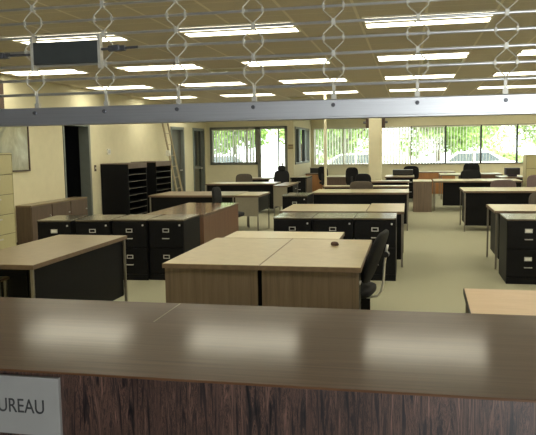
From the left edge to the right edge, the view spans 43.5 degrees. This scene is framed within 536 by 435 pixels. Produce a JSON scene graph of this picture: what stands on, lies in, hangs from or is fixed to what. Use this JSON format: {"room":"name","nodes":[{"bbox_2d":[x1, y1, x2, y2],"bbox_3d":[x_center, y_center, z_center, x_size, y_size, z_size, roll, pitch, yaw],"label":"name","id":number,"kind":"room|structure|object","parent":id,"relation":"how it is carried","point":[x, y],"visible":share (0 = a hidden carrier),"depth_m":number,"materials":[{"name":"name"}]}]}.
{"room":"open-plan office","nodes":[
{"label":"open-plan office","id":0,"kind":"room"},
{"bbox_2d":[64,126,80,197],"bbox_3d":[-4.867,-1.189,14.001,1.900,2.880,3.100,0,6,12],"label":"wall","id":1,"kind":"structure","parent":0,"point":[72,152],"depth_m":15.40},
{"bbox_2d":[0,74,205,241],"bbox_3d":[-4.086,-1.057,12.617,0.200,2.880,19.500,0,6,12],"label":"wall","id":2,"kind":"structure","parent":0,"point":[128,143],"depth_m":13.63,"materials":[{"name":"beige paint"}]},
{"bbox_2d":[0,126,30,171],"bbox_3d":[-4.303,-1.138,11.010,0.030,0.800,1.400,0,6,12],"label":"framed picture","id":3,"kind":"object","parent":2,"relation":"attached to","point":[13,140],"visible":0.68,"depth_m":11.35},
{"bbox_2d":[62,125,92,215],"bbox_3d":[-3.892,-0.794,13.498,0.220,2.170,1.100,0,6,12],"label":"trim","id":4,"kind":"structure","parent":2,"relation":"attached to","point":[84,132],"depth_m":13.93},
{"bbox_2d":[172,130,182,190],"bbox_3d":[-2.647,-1.426,19.308,0.100,2.170,0.970,0,6,12],"label":"door","id":5,"kind":"structure","parent":2,"relation":"in","point":[176,135],"depth_m":19.43,"materials":[{"name":"grey paint"}]},
{"bbox_2d":[170,126,185,190],"bbox_3d":[-2.662,-1.461,19.307,0.210,2.260,1.110,0,6,12],"label":"trim","id":6,"kind":"structure","parent":2,"relation":"attached to","point":[181,129],"depth_m":19.71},
{"bbox_2d":[194,131,202,190],"bbox_3d":[-2.244,-1.635,21.215,0.100,2.180,0.990,0,6,12],"label":"door","id":7,"kind":"structure","parent":2,"relation":"in","point":[197,134],"depth_m":21.35,"materials":[{"name":"clear glass"}]},
{"bbox_2d":[192,128,205,190],"bbox_3d":[-2.260,-1.670,21.214,0.210,2.270,1.130,0,6,12],"label":"trim","id":8,"kind":"structure","parent":2,"relation":"attached to","point":[193,129],"depth_m":21.62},
{"bbox_2d":[205,120,294,183],"bbox_3d":[-0.686,-2.052,21.710,3.100,2.880,0.200,0,6,12],"label":"wall","id":9,"kind":"structure","parent":0,"point":[214,173],"depth_m":21.67,"materials":[{"name":"beige paint"}]},
{"bbox_2d":[210,126,257,164],"bbox_3d":[-1.093,-2.312,21.711,1.580,1.210,0.150,0,6,12],"label":"window","id":10,"kind":"structure","parent":9,"relation":"in","point":[211,128],"depth_m":21.65,"materials":[{"name":"metal"}]},
{"bbox_2d":[212,129,254,161],"bbox_3d":[-1.116,-2.303,21.578,1.410,1.040,0.082,0,6,12],"label":"vertical blind","id":11,"kind":"object","parent":10,"relation":"attached to","point":[230,130],"visible":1,"depth_m":21.57,"materials":[{"name":"white fabric"}]},
{"bbox_2d":[257,126,287,176],"bbox_3d":[0.158,-1.754,21.482,0.970,2.310,0.200,0,6,12],"label":"door","id":12,"kind":"structure","parent":9,"relation":"in","point":[259,128],"depth_m":21.39,"materials":[{"name":"metal"}]},
{"bbox_2d":[0,0,535,103],"bbox_3d":[2.066,-2.727,13.145,15.800,0.150,23.400,0,6,12],"label":"ceiling","id":13,"kind":"structure","parent":0,"point":[192,6],"depth_m":8.26,"materials":[{"name":"tile"}]},
{"bbox_2d":[0,68,89,75],"bbox_3d":[-3.540,-2.301,10.653,1.260,0.015,0.590,0,6,12],"label":"recessed light","id":14,"kind":"object","parent":13,"relation":"in","point":[67,70],"visible":0.94,"depth_m":10.62,"materials":[{"name":"white plastic"}]},
{"bbox_2d":[35,31,100,42],"bbox_3d":[-2.187,-1.976,7.331,0.985,0.015,0.493,0,6,12],"label":"recessed light","id":15,"kind":"object","parent":13,"relation":"in","point":[87,37],"depth_m":7.43,"materials":[{"name":"white plastic"}]},
{"bbox_2d":[102,31,130,41],"bbox_3d":[-1.763,-1.985,7.355,0.353,0.015,0.621,0,6,12],"label":"recessed light","id":16,"kind":"object","parent":13,"relation":"in","point":[110,38],"depth_m":7.52,"materials":[{"name":"white plastic"}]},
{"bbox_2d":[84,85,154,89],"bbox_3d":[-2.957,-2.596,13.417,1.260,0.015,0.590,0,6,12],"label":"recessed light","id":17,"kind":"object","parent":13,"relation":"in","point":[122,86],"visible":1,"depth_m":13.38,"materials":[{"name":"white plastic"}]},
{"bbox_2d":[113,63,204,71],"bbox_3d":[-1.651,-2.288,10.256,1.260,0.015,0.590,0,6,12],"label":"recessed light","id":18,"kind":"object","parent":13,"relation":"in","point":[185,65],"visible":1,"depth_m":10.22,"materials":[{"name":"white plastic"}]},
{"bbox_2d":[177,81,247,86],"bbox_3d":[-1.068,-2.583,13.020,1.260,0.015,0.590,0,6,12],"label":"recessed light","id":19,"kind":"object","parent":13,"relation":"in","point":[233,82],"visible":0.96,"depth_m":13.01,"materials":[{"name":"white plastic"}]},
{"bbox_2d":[205,67,249,71],"bbox_3d":[-0.622,-2.363,10.822,0.620,0.013,0.620,0,6,12],"label":"ceiling vent","id":20,"kind":"object","parent":13,"relation":"in","point":[241,68],"visible":0.62,"depth_m":10.64,"materials":[{"name":"white plastic"}]},
{"bbox_2d":[171,21,300,37],"bbox_3d":[-0.320,-1.977,7.070,1.260,0.015,0.590,0,6,12],"label":"recessed light","id":21,"kind":"object","parent":13,"relation":"in","point":[277,29],"visible":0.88,"depth_m":7.12,"materials":[{"name":"white plastic"}]},
{"bbox_2d":[219,93,275,96],"bbox_3d":[-0.477,-2.883,15.822,1.260,0.015,0.590,0,6,12],"label":"recessed light","id":22,"kind":"object","parent":13,"relation":"in","point":[257,94],"visible":1,"depth_m":15.84,"materials":[{"name":"white plastic"}]},
{"bbox_2d":[240,57,330,66],"bbox_3d":[0.267,-2.275,9.853,1.260,0.015,0.590,0,6,12],"label":"recessed light","id":23,"kind":"object","parent":13,"relation":"in","point":[304,61],"visible":0.93,"depth_m":9.82,"materials":[{"name":"white plastic"}]},
{"bbox_2d":[277,77,347,83],"bbox_3d":[0.850,-2.570,12.617,1.260,0.015,0.590,0,6,12],"label":"recessed light","id":24,"kind":"object","parent":13,"relation":"in","point":[343,78],"visible":1,"depth_m":12.57,"materials":[{"name":"white plastic"}]},
{"bbox_2d":[302,90,358,94],"bbox_3d":[1.441,-2.870,15.419,1.260,0.015,0.590,0,6,12],"label":"recessed light","id":25,"kind":"object","parent":13,"relation":"in","point":[347,91],"visible":0.95,"depth_m":15.38,"materials":[{"name":"white plastic"}]},
{"bbox_2d":[389,87,446,91],"bbox_3d":[3.344,-2.857,15.019,1.260,0.015,0.590,0,6,12],"label":"recessed light","id":26,"kind":"object","parent":13,"relation":"in","point":[441,88],"visible":0.8,"depth_m":14.96,"materials":[{"name":"white plastic"}]},
{"bbox_2d":[384,73,455,79],"bbox_3d":[2.753,-2.557,12.217,1.260,0.015,0.590,0,6,12],"label":"recessed light","id":27,"kind":"object","parent":13,"relation":"in","point":[426,76],"visible":0.95,"depth_m":12.16,"materials":[{"name":"white plastic"}]},
{"bbox_2d":[376,51,470,61],"bbox_3d":[2.171,-2.262,9.453,1.260,0.015,0.590,0,6,12],"label":"recessed light","id":28,"kind":"object","parent":13,"relation":"in","point":[445,55],"visible":0.95,"depth_m":9.41,"materials":[{"name":"white plastic"}]},
{"bbox_2d":[362,9,497,28],"bbox_3d":[1.584,-1.964,6.670,1.260,0.015,0.590,0,6,12],"label":"recessed light","id":29,"kind":"object","parent":13,"relation":"in","point":[486,18],"visible":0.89,"depth_m":6.72,"materials":[{"name":"white plastic"}]},
{"bbox_2d":[421,58,465,63],"bbox_3d":[2.596,-2.325,9.993,0.620,0.013,0.620,0,6,12],"label":"ceiling vent","id":30,"kind":"object","parent":13,"relation":"in","point":[456,60],"visible":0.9,"depth_m":9.96,"materials":[{"name":"white plastic"}]},
{"bbox_2d":[476,84,535,88],"bbox_3d":[5.218,-2.844,14.626,1.260,0.015,0.590,0,6,12],"label":"recessed light","id":31,"kind":"object","parent":13,"relation":"in","point":[534,85],"visible":0.89,"depth_m":14.57,"materials":[{"name":"white plastic"}]},
{"bbox_2d":[492,71,535,75],"bbox_3d":[4.627,-2.545,11.823,1.260,0.015,0.590,0,6,12],"label":"recessed light","id":32,"kind":"object","parent":13,"relation":"in","point":[512,73],"visible":1,"depth_m":11.85,"materials":[{"name":"white plastic"}]},
{"bbox_2d":[294,120,310,175],"bbox_3d":[1.133,-2.245,23.309,0.200,2.880,3.700,0,6,12],"label":"wall","id":33,"kind":"structure","parent":0,"point":[302,169],"depth_m":23.30,"materials":[{"name":"beige paint"}]},
{"bbox_2d":[295,127,309,164],"bbox_3d":[1.126,-2.459,23.005,0.150,1.210,3.050,0,6,12],"label":"window","id":34,"kind":"structure","parent":33,"relation":"in","point":[298,130],"depth_m":23.45,"materials":[{"name":"glass"}]},
{"bbox_2d":[114,194,535,312],"bbox_3d":[2.131,0.251,13.552,15.800,0.100,23.200,0,6,12],"label":"floor","id":35,"kind":"structure","parent":0,"point":[440,259],"depth_m":8.91,"materials":[{"name":"carpet"}]},
{"bbox_2d":[0,153,15,248],"bbox_3d":[-4.248,-0.145,10.006,0.468,1.610,0.936,0,6,12],"label":"file cabinet","id":36,"kind":"object","parent":35,"relation":"on","point":[7,210],"visible":0.93,"depth_m":10.23,"materials":[{"name":"metal"}]},
{"bbox_2d":[15,202,51,244],"bbox_3d":[-4.024,0.127,11.638,0.310,0.725,0.674,0,6,12],"label":"base cabinet","id":37,"kind":"object","parent":35,"relation":"on","point":[27,215],"visible":0.69,"depth_m":11.33,"materials":[{"name":"laminate"}]},
{"bbox_2d":[43,199,70,215],"bbox_3d":[-3.885,0.057,12.295,0.310,0.725,0.674,0,6,12],"label":"base cabinet","id":38,"kind":"object","parent":35,"relation":"on","point":[59,206],"visible":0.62,"depth_m":12.27,"materials":[{"name":"laminate"}]},
{"bbox_2d":[37,215,88,239],"bbox_3d":[-2.659,0.383,8.782,0.440,0.765,0.692,0,6,4],"label":"file cabinet","id":39,"kind":"object","parent":35,"relation":"on","point":[58,224],"visible":0.3,"depth_m":8.44,"materials":[{"name":"black metal"}]},
{"bbox_2d":[0,235,127,300],"bbox_3d":[-2.037,0.646,6.274,0.780,0.740,1.808,0,6,12],"label":"desk","id":40,"kind":"object","parent":35,"relation":"on","point":[72,267],"visible":0.7,"depth_m":6.11,"materials":[{"name":"laminate"}]},
{"bbox_2d":[62,197,87,214],"bbox_3d":[-3.747,-0.013,12.952,0.310,0.725,0.674,0,6,12],"label":"base cabinet","id":41,"kind":"object","parent":35,"relation":"on","point":[78,205],"visible":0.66,"depth_m":12.90,"materials":[{"name":"laminate"}]},
{"bbox_2d":[75,215,125,234],"bbox_3d":[-2.161,0.378,8.760,0.450,0.765,0.692,0,6,6],"label":"file cabinet","id":42,"kind":"object","parent":35,"relation":"on","point":[93,224],"visible":0.37,"depth_m":8.42,"materials":[{"name":"black metal"}]},
{"bbox_2d":[100,162,147,214],"bbox_3d":[-3.163,-0.535,14.903,0.642,1.342,1.020,0,6,12],"label":"bookcase","id":43,"kind":"object","parent":35,"relation":"on","point":[123,185],"visible":0.8,"depth_m":14.44,"materials":[{"name":"black metal"}]},
{"bbox_2d":[111,214,162,279],"bbox_3d":[-1.680,0.373,8.731,0.455,0.765,0.692,0,6,9],"label":"file cabinet","id":44,"kind":"object","parent":35,"relation":"on","point":[135,227],"visible":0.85,"depth_m":8.41,"materials":[{"name":"black metal"}]},
{"bbox_2d":[139,161,171,212],"bbox_3d":[-2.834,-0.702,16.465,0.642,1.342,1.030,0,6,12],"label":"bookcase","id":45,"kind":"object","parent":35,"relation":"on","point":[158,172],"visible":0.49,"depth_m":16.29,"materials":[{"name":"black metal"}]},
{"bbox_2d":[162,123,182,190],"bbox_3d":[-2.548,-1.483,18.098,0.545,2.561,0.468,0,6,12],"label":"ladder","id":46,"kind":"object","parent":35,"relation":"on","point":[168,152],"visible":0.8,"depth_m":17.95,"materials":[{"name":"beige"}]},
{"bbox_2d":[148,214,199,279],"bbox_3d":[-1.198,0.371,8.681,0.460,0.765,0.692,0,6,12],"label":"file cabinet","id":47,"kind":"object","parent":35,"relation":"on","point":[171,236],"visible":0.82,"depth_m":8.38,"materials":[{"name":"black metal"}]},
{"bbox_2d":[147,203,238,244],"bbox_3d":[-1.095,0.213,10.221,0.863,0.720,1.928,0,6,12],"label":"desk","id":48,"kind":"object","parent":35,"relation":"on","point":[217,220],"visible":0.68,"depth_m":9.97,"materials":[{"name":"brown wood"}]},
{"bbox_2d":[148,191,248,226],"bbox_3d":[-1.363,-0.118,13.546,1.728,0.740,1.178,0,6,12],"label":"desk","id":49,"kind":"object","parent":35,"relation":"on","point":[160,201],"visible":0.45,"depth_m":13.09,"materials":[{"name":"laminate"}]},
{"bbox_2d":[162,238,291,305],"bbox_3d":[-0.290,0.651,5.973,0.779,0.740,1.518,0,6,12],"label":"desk","id":50,"kind":"object","parent":35,"relation":"on","point":[219,271],"visible":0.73,"depth_m":5.27,"materials":[{"name":"beige laminate"}]},
{"bbox_2d":[212,187,244,216],"bbox_3d":[-0.702,-0.069,11.961,0.566,0.950,0.580,1,6,16],"label":"office chair","id":51,"kind":"object","parent":35,"relation":"on","point":[216,191],"visible":0.3,"depth_m":11.91,"materials":[{"name":"black fabric"}]},
{"bbox_2d":[205,182,280,209],"bbox_3d":[-0.628,-0.531,17.416,1.808,0.740,0.858,0,6,12],"label":"desk","id":52,"kind":"object","parent":35,"relation":"on","point":[224,186],"visible":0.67,"depth_m":16.99,"materials":[{"name":"laminate"}]},
{"bbox_2d":[234,192,269,230],"bbox_3d":[-0.292,-0.102,13.229,0.473,0.740,1.058,0,6,12],"label":"desk","id":53,"kind":"object","parent":35,"relation":"on","point":[250,203],"visible":0.8,"depth_m":12.73,"materials":[{"name":"beige laminate"}]},
{"bbox_2d":[274,166,288,183],"bbox_3d":[0.405,-0.874,18.704,0.580,1.125,0.566,-1,6,-3],"label":"office chair","id":54,"kind":"object","parent":35,"relation":"on","point":[282,176],"visible":0.38,"depth_m":18.87,"materials":[{"name":"black fabric"}]},
{"bbox_2d":[223,231,344,238],"bbox_3d":[0.181,0.544,6.936,1.168,0.740,0.548,0,6,12],"label":"desk","id":55,"kind":"object","parent":35,"relation":"on","point":[238,234],"visible":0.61,"depth_m":6.87,"materials":[{"name":"laminate"}]},
{"bbox_2d":[273,182,298,216],"bbox_3d":[0.461,-0.463,16.603,0.355,0.740,1.608,0,6,12],"label":"desk","id":56,"kind":"object","parent":35,"relation":"on","point":[284,188],"visible":0.51,"depth_m":15.85,"materials":[{"name":"laminate"}]},
{"bbox_2d":[273,212,317,231],"bbox_3d":[0.371,0.348,8.677,0.480,0.765,0.692,0,6,12],"label":"file cabinet","id":57,"kind":"object","parent":35,"relation":"on","point":[285,221],"visible":0.3,"depth_m":8.35,"materials":[{"name":"black metal"}]},
{"bbox_2d":[282,193,312,208],"bbox_3d":[0.564,-0.057,12.554,0.455,0.765,0.822,0,6,12],"label":"file cabinet","id":58,"kind":"object","parent":35,"relation":"on","point":[289,199],"visible":0.32,"depth_m":12.17,"materials":[{"name":"black metal"}]},
{"bbox_2d":[290,176,311,192],"bbox_3d":[1.028,-0.883,20.570,0.508,0.740,1.165,0,6,12],"label":"desk","id":59,"kind":"object","parent":35,"relation":"on","point":[305,182],"visible":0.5,"depth_m":20.01,"materials":[{"name":"laminate"}]},
{"bbox_2d":[305,173,323,191],"bbox_3d":[1.672,-1.177,23.310,0.578,0.740,1.108,0,6,12],"label":"desk","id":60,"kind":"object","parent":35,"relation":"on","point":[315,179],"visible":0.35,"depth_m":22.77,"materials":[{"name":"laminate"}]},
{"bbox_2d":[259,239,371,309],"bbox_3d":[0.470,0.657,5.813,0.770,0.740,1.518,0,6,12],"label":"desk","id":61,"kind":"object","parent":35,"relation":"on","point":[304,273],"visible":0.66,"depth_m":5.11,"materials":[{"name":"beige laminate"}]},
{"bbox_2d":[280,204,369,213],"bbox_3d":[0.864,0.230,9.784,1.178,0.757,1.158,0,6,12],"label":"desk","id":62,"kind":"object","parent":35,"relation":"on","point":[316,208],"visible":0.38,"depth_m":9.58,"materials":[{"name":"beige laminate"}]},
{"bbox_2d":[323,93,326,185],"bbox_3d":[1.357,-1.478,15.894,0.100,2.879,0.100,0,6,12],"label":"pole","id":63,"kind":"object","parent":35,"relation":"on","point":[324,94],"visible":0.54,"depth_m":15.86,"materials":[{"name":"beige paint"}]},
{"bbox_2d":[312,213,357,239],"bbox_3d":[0.863,0.352,8.574,0.510,0.765,0.692,0,6,12],"label":"file cabinet","id":64,"kind":"object","parent":35,"relation":"on","point":[321,222],"visible":0.36,"depth_m":8.24,"materials":[{"name":"black metal"}]},
{"bbox_2d":[327,175,346,184],"bbox_3d":[2.307,-0.888,20.432,1.068,0.740,1.108,0,6,12],"label":"desk","id":65,"kind":"object","parent":35,"relation":"on","point":[331,179],"visible":0.11,"depth_m":19.95,"materials":[{"name":"laminate"}]},
{"bbox_2d":[346,167,357,184],"bbox_3d":[2.408,-0.927,19.300,0.580,1.047,0.566,0,6,7],"label":"office chair","id":66,"kind":"object","parent":35,"relation":"on","point":[351,172],"visible":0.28,"depth_m":19.01,"materials":[{"name":"black fabric"}]},
{"bbox_2d":[312,189,408,230],"bbox_3d":[1.892,-0.174,13.609,1.881,0.740,1.108,0,6,12],"label":"desk","id":67,"kind":"object","parent":35,"relation":"on","point":[320,196],"visible":0.7,"depth_m":13.11,"materials":[{"name":"laminate"}]},
{"bbox_2d":[350,181,372,188],"bbox_3d":[2.033,-0.351,14.529,0.580,0.898,0.566,0,6,12],"label":"office chair","id":68,"kind":"object","parent":35,"relation":"on","point":[356,184],"visible":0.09,"depth_m":14.23,"materials":[{"name":"brown fabric"}]},
{"bbox_2d":[323,185,408,188],"bbox_3d":[2.229,-0.353,15.291,1.916,0.740,0.458,0,6,12],"label":"desk","id":69,"kind":"object","parent":35,"relation":"on","point":[325,186],"visible":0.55,"depth_m":15.13,"materials":[{"name":"laminate"}]},
{"bbox_2d":[354,213,396,280],"bbox_3d":[1.364,0.355,8.468,0.500,0.765,0.692,0,6,12],"label":"file cabinet","id":70,"kind":"object","parent":35,"relation":"on","point":[367,226],"visible":0.62,"depth_m":8.14,"materials":[{"name":"black metal"}]},
{"bbox_2d":[361,229,389,298],"bbox_3d":[0.714,0.568,5.677,0.615,0.938,0.580,1,6,20],"label":"office chair","id":71,"kind":"object","parent":35,"relation":"on","point":[368,288],"visible":0.51,"depth_m":5.47,"materials":[{"name":"black fabric"}]},
{"bbox_2d":[366,203,404,266],"bbox_3d":[1.709,0.228,9.683,0.503,0.757,1.308,0,6,12],"label":"desk","id":72,"kind":"object","parent":35,"relation":"on","point":[398,208],"visible":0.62,"depth_m":9.08,"materials":[{"name":"beige laminate"}]},
{"bbox_2d":[371,180,408,209],"bbox_3d":[2.987,-0.580,17.368,1.303,0.740,0.558,0,6,12],"label":"desk","id":73,"kind":"object","parent":35,"relation":"on","point":[374,182],"visible":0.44,"depth_m":17.06,"materials":[{"name":"laminate"}]},
{"bbox_2d":[385,175,413,198],"bbox_3d":[3.947,-0.881,20.127,0.843,0.740,1.230,0,6,12],"label":"desk","id":74,"kind":"object","parent":35,"relation":"on","point":[410,178],"visible":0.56,"depth_m":19.51,"materials":[{"name":"laminate"}]},
{"bbox_2d":[413,179,431,211],"bbox_3d":[3.904,-0.564,17.022,0.465,0.752,1.058,0,6,12],"label":"desk","id":75,"kind":"object","parent":35,"relation":"on","point":[422,188],"visible":1,"depth_m":16.51,"materials":[{"name":"laminate"}]},
{"bbox_2d":[418,171,455,193],"bbox_3d":[5.578,-1.214,23.099,1.608,0.740,0.908,0,6,12],"label":"desk","id":76,"kind":"object","parent":35,"relation":"on","point":[431,175],"visible":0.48,"depth_m":22.64,"materials":[{"name":"laminate"}]},
{"bbox_2d":[460,170,480,178],"bbox_3d":[5.552,-0.814,18.242,0.581,0.948,0.566,-1,6,2],"label":"office chair","id":77,"kind":"object","parent":35,"relation":"on","point":[465,174],"visible":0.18,"depth_m":18.40,"materials":[{"name":"black fabric"}]},
{"bbox_2d":[432,179,522,210],"bbox_3d":[5.291,-0.591,17.137,2.108,0.740,1.158,0,6,12],"label":"desk","id":78,"kind":"object","parent":35,"relation":"on","point":[451,191],"visible":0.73,"depth_m":16.78,"materials":[{"name":"laminate"}]},
{"bbox_2d":[459,187,535,231],"bbox_3d":[4.625,-0.167,13.008,1.708,0.770,1.158,0,6,12],"label":"desk","id":79,"kind":"object","parent":35,"relation":"on","point":[474,199],"visible":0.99,"depth_m":12.62,"materials":[{"name":"laminate"}]},
{"bbox_2d":[463,288,535,315],"bbox_3d":[1.912,0.854,3.706,1.578,0.740,0.728,1,6,13],"label":"work table","id":80,"kind":"object","parent":35,"relation":"on","point":[478,301],"visible":0.34,"depth_m":3.83,"materials":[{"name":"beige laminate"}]},
{"bbox_2d":[490,180,515,186],"bbox_3d":[4.977,-0.340,14.098,0.580,0.878,0.566,0,6,7],"label":"office chair","id":81,"kind":"object","parent":35,"relation":"on","point":[496,183],"visible":0.2,"depth_m":14.26,"materials":[{"name":"fabric"}]},
{"bbox_2d":[486,204,535,268],"bbox_3d":[3.894,0.250,9.081,1.718,0.772,1.028,0,6,12],"label":"desk","id":82,"kind":"object","parent":35,"relation":"on","point":[496,209],"visible":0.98,"depth_m":9.11,"materials":[{"name":"laminate"}]},
{"bbox_2d":[499,213,535,284],"bbox_3d":[3.088,0.366,8.116,0.480,0.765,0.692,0,6,12],"label":"file cabinet","id":83,"kind":"object","parent":35,"relation":"on","point":[517,234],"visible":1,"depth_m":7.83,"materials":[{"name":"black metal"}]},
{"bbox_2d":[523,155,535,186],"bbox_3d":[6.883,-0.888,16.771,0.926,1.360,0.468,0,6,12],"label":"file cabinet","id":84,"kind":"object","parent":35,"relation":"on","point":[529,161],"visible":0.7,"depth_m":16.60,"materials":[{"name":"metal"}]},
{"bbox_2d":[369,118,381,179],"bbox_3d":[2.977,-1.786,18.618,0.345,2.880,0.330,0,6,12],"label":"column","id":85,"kind":"structure","parent":0,"point":[375,124],"depth_m":18.44,"materials":[{"name":"beige paint"}]},
{"bbox_2d":[311,114,535,179],"bbox_3d":[6.817,-2.412,24.097,11.000,2.880,0.200,0,6,12],"label":"wall","id":86,"kind":"structure","parent":0,"point":[491,119],"depth_m":24.17,"materials":[{"name":"beige paint"}]},
{"bbox_2d":[314,128,343,164],"bbox_3d":[2.255,-2.638,24.963,1.111,1.373,0.140,0,6,12],"label":"window","id":87,"kind":"structure","parent":86,"relation":"in","point":[314,128],"depth_m":24.94,"materials":[{"name":"white metal"}]},
{"bbox_2d":[314,128,342,163],"bbox_3d":[2.228,-2.629,24.835,1.051,1.323,0.082,0,6,12],"label":"vertical blind","id":88,"kind":"object","parent":87,"relation":"attached to","point":[318,129],"visible":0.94,"depth_m":24.81,"materials":[{"name":"white fabric"}]},
{"bbox_2d":[343,127,368,164],"bbox_3d":[3.393,-2.630,24.723,1.215,1.373,0.140,0,6,12],"label":"window","id":89,"kind":"structure","parent":86,"relation":"in","point":[344,127],"depth_m":24.79,"materials":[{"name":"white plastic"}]},
{"bbox_2d":[344,128,368,163],"bbox_3d":[3.366,-2.622,24.596,1.155,1.323,0.085,0,6,12],"label":"vertical blind","id":90,"kind":"object","parent":89,"relation":"attached to","point":[344,128],"visible":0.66,"depth_m":24.61,"materials":[{"name":"white fabric"}]},
{"bbox_2d":[382,126,410,164],"bbox_3d":[4.582,-2.622,24.474,1.215,1.373,0.140,0,6,12],"label":"window","id":91,"kind":"structure","parent":86,"relation":"in","point":[392,126],"depth_m":24.32,"materials":[{"name":"white metal"}]},
{"bbox_2d":[382,127,409,163],"bbox_3d":[4.555,-2.613,24.346,1.155,1.323,0.077,0,6,12],"label":"vertical blind","id":92,"kind":"object","parent":91,"relation":"attached to","point":[385,127],"visible":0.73,"depth_m":24.34,"materials":[{"name":"white fabric"}]},
{"bbox_2d":[411,125,445,163],"bbox_3d":[5.771,-2.614,24.224,1.215,1.373,0.140,0,6,12],"label":"window","id":93,"kind":"structure","parent":86,"relation":"in","point":[440,125],"depth_m":24.20,"materials":[{"name":"brown metal"}]},
{"bbox_2d":[412,126,444,163],"bbox_3d":[5.744,-2.605,24.097,1.155,1.323,0.076,0,6,12],"label":"vertical blind","id":94,"kind":"object","parent":93,"relation":"attached to","point":[415,127],"visible":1,"depth_m":24.10,"materials":[{"name":"white fabric"}]},
{"bbox_2d":[445,125,480,163],"bbox_3d":[6.960,-2.606,23.974,1.215,1.373,0.140,0,6,12],"label":"window","id":95,"kind":"structure","parent":86,"relation":"in","point":[446,125],"depth_m":23.95,"materials":[{"name":"brown metal"}]},
{"bbox_2d":[447,125,480,162],"bbox_3d":[6.933,-2.597,23.847,1.155,1.323,0.089,0,6,12],"label":"vertical blind","id":96,"kind":"object","parent":95,"relation":"attached to","point":[463,126],"visible":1,"depth_m":23.82,"materials":[{"name":"white fabric"}]},
{"bbox_2d":[481,124,517,163],"bbox_3d":[8.149,-2.598,23.724,1.215,1.373,0.140,0,6,12],"label":"window","id":97,"kind":"structure","parent":86,"relation":"in","point":[488,124],"depth_m":23.67,"materials":[{"name":"brown metal"}]},
{"bbox_2d":[482,124,516,162],"bbox_3d":[8.122,-2.589,23.597,1.155,1.323,0.090,0,6,12],"label":"vertical blind","id":98,"kind":"object","parent":97,"relation":"attached to","point":[515,125],"visible":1,"depth_m":23.57,"materials":[{"name":"white fabric"}]},
{"bbox_3d":[-0.479,1.725,-0.280,7.600,0.100,5.100,0,6,12],"label":"floor","id":99,"kind":"structure","parent":0,"visible":0},
{"bbox_2d":[0,297,535,434],"bbox_3d":[0.469,0.875,1.531,4.080,1.190,0.610,0,6,12],"label":"counter","id":100,"kind":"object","parent":99,"relation":"on","point":[122,367],"depth_m":1.36,"materials":[{"name":"laminate"}]},
{"bbox_2d":[0,374,62,434],"bbox_3d":[-0.631,0.379,1.392,0.438,0.122,0.011,0,6,12],"label":"sign","id":101,"kind":"object","parent":100,"relation":"attached to","point":[29,405],"visible":1,"depth_m":1.35,"materials":[{"name":"grey plastic"}]},
{"label":"outside","id":102,"kind":"structure","parent":0,"visible":0},
{"bbox_2d":[251,153,535,181],"bbox_3d":[16.577,-6.648,78.667,120.000,0.250,118.700,0,6,12],"label":"ground","id":103,"kind":"structure","parent":102,"point":[273,160],"depth_m":97.04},
{"bbox_2d":[214,129,272,153],"bbox_3d":[-1.772,-3.919,34.666,4.654,4.153,4.103,0,6,12],"label":"tree","id":104,"kind":"object","parent":103,"relation":"on","point":[264,132],"visible":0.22,"depth_m":33.96,"materials":[{"name":"green plant"}]},
{"bbox_2d":[215,154,277,176],"bbox_3d":[-1.814,-2.202,31.180,4.481,1.458,1.760,1,6,16],"label":"car","id":105,"kind":"object","parent":103,"relation":"on","point":[268,170],"visible":0.16,"depth_m":30.20,"materials":[{"name":"white paint"}]},
{"bbox_2d":[270,129,322,160],"bbox_3d":[2.284,-4.776,39.704,5.052,4.696,5.079,0,6,12],"label":"tree","id":106,"kind":"object","parent":103,"relation":"on","point":[281,131],"visible":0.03,"depth_m":39.48,"materials":[{"name":"green plant"}]},
{"bbox_2d":[316,129,367,158],"bbox_3d":[3.556,-3.709,31.981,3.860,4.131,4.310,0,6,12],"label":"tree","id":107,"kind":"object","parent":103,"relation":"on","point":[327,129],"visible":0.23,"depth_m":31.71,"materials":[{"name":"green plant"}]},
{"bbox_2d":[322,153,395,163],"bbox_3d":[3.934,-2.100,29.362,4.481,1.458,1.760,0,6,12],"label":"car","id":108,"kind":"object","parent":103,"relation":"on","point":[346,153],"visible":0.07,"depth_m":28.53,"materials":[{"name":"white paint"}]},
{"bbox_2d":[397,126,482,161],"bbox_3d":[8.444,-4.117,33.660,4.072,4.448,4.444,-2,6,-11],"label":"tree","id":109,"kind":"object","parent":103,"relation":"on","point":[469,129],"visible":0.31,"depth_m":33.15,"materials":[{"name":"green plant"}]},
{"bbox_2d":[426,126,510,150],"bbox_3d":[11.124,-4.906,37.632,4.794,5.119,5.291,0,6,12],"label":"tree","id":110,"kind":"object","parent":103,"relation":"on","point":[487,136],"visible":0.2,"depth_m":36.53,"materials":[{"name":"green plant"}]},
{"bbox_2d":[432,151,514,162],"bbox_3d":[9.115,-2.212,29.696,4.481,1.458,1.760,1,6,16],"label":"car","id":111,"kind":"object","parent":103,"relation":"on","point":[458,157],"visible":0.2,"depth_m":28.85,"materials":[{"name":"white paint"}]},
{"bbox_2d":[484,147,522,161],"bbox_3d":[11.370,-2.628,32.719,2.191,1.650,2.123,0,6,12],"label":"shrub","id":112,"kind":"object","parent":103,"relation":"on","point":[493,149],"visible":0.09,"depth_m":32.11,"materials":[{"name":"green plant"}]},
{"bbox_2d":[504,125,535,151],"bbox_3d":[15.265,-5.048,38.211,4.189,5.158,4.918,0,6,12],"label":"tree","id":113,"kind":"object","parent":103,"relation":"on","point":[533,130],"visible":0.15,"depth_m":38.16,"materials":[{"name":"green plant"}]},
{"bbox_3d":[0.517,-1.199,1.690,4.100,0.480,0.250,0,6,12],"label":"wall","id":114,"kind":"structure","parent":0,"visible":0},
{"bbox_2d":[0,0,535,126],"bbox_3d":[0.530,-0.623,1.773,4.060,0.701,0.050,0,6,12],"label":"security grille","id":115,"kind":"object","parent":114,"relation":"in","point":[80,52],"visible":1,"depth_m":1.91,"materials":[{"name":"metal"}]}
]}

